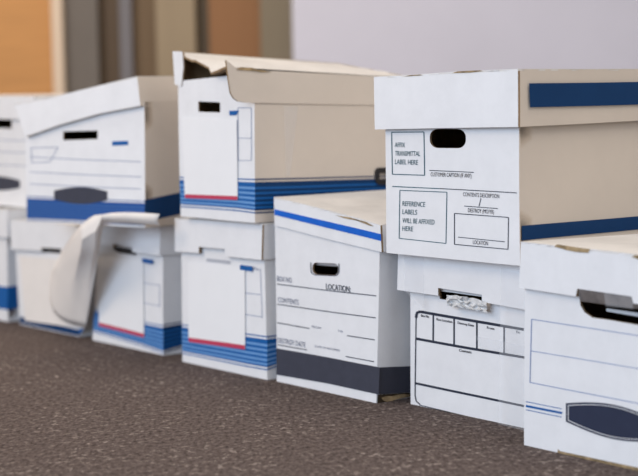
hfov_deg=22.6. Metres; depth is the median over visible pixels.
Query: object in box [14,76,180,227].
file box
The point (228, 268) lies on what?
file box
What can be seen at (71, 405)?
floor
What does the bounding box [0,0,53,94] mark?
wall
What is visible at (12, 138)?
file box
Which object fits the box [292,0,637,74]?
wall
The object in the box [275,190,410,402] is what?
file box
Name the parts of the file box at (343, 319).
lid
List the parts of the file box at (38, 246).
lid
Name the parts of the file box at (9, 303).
lid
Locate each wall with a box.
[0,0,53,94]
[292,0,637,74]
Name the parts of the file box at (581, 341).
lid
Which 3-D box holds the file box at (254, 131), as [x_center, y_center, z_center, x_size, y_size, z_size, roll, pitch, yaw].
[-0.059,-0.199,3.015,0.452,0.310,0.262,-5,6,-38]
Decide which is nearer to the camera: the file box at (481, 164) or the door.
the file box at (481, 164)
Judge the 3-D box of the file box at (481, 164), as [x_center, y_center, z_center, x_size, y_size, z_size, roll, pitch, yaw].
[0.365,-0.125,2.588,0.445,0.288,0.324,-5,6,-38]
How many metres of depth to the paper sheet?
3.30 m
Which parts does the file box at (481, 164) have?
lid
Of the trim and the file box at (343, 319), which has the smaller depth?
the file box at (343, 319)
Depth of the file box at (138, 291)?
3.23 m
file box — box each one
[0,94,60,207]
[0,205,26,321]
[10,219,96,336]
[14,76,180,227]
[93,225,181,354]
[173,51,402,222]
[174,217,275,379]
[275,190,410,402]
[374,69,637,265]
[397,254,524,427]
[519,234,637,470]
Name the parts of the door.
panel, panel, panel, panel, panel, panel, panel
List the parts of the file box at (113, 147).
lid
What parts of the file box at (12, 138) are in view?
lid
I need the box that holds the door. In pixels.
[64,0,292,92]
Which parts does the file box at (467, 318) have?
lid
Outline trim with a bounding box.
[51,0,65,93]
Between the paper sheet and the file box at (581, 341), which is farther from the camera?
the paper sheet
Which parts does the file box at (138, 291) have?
lid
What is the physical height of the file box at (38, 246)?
0.244 m
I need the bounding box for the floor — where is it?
[0,320,637,475]
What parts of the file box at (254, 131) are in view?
lid, handle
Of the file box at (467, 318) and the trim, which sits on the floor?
the file box at (467, 318)
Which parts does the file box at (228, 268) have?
lid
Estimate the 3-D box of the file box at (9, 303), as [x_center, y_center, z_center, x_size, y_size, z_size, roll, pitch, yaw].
[-0.665,0.042,3.925,0.388,0.264,0.359,-5,6,-37]
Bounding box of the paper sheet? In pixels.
[49,212,159,326]

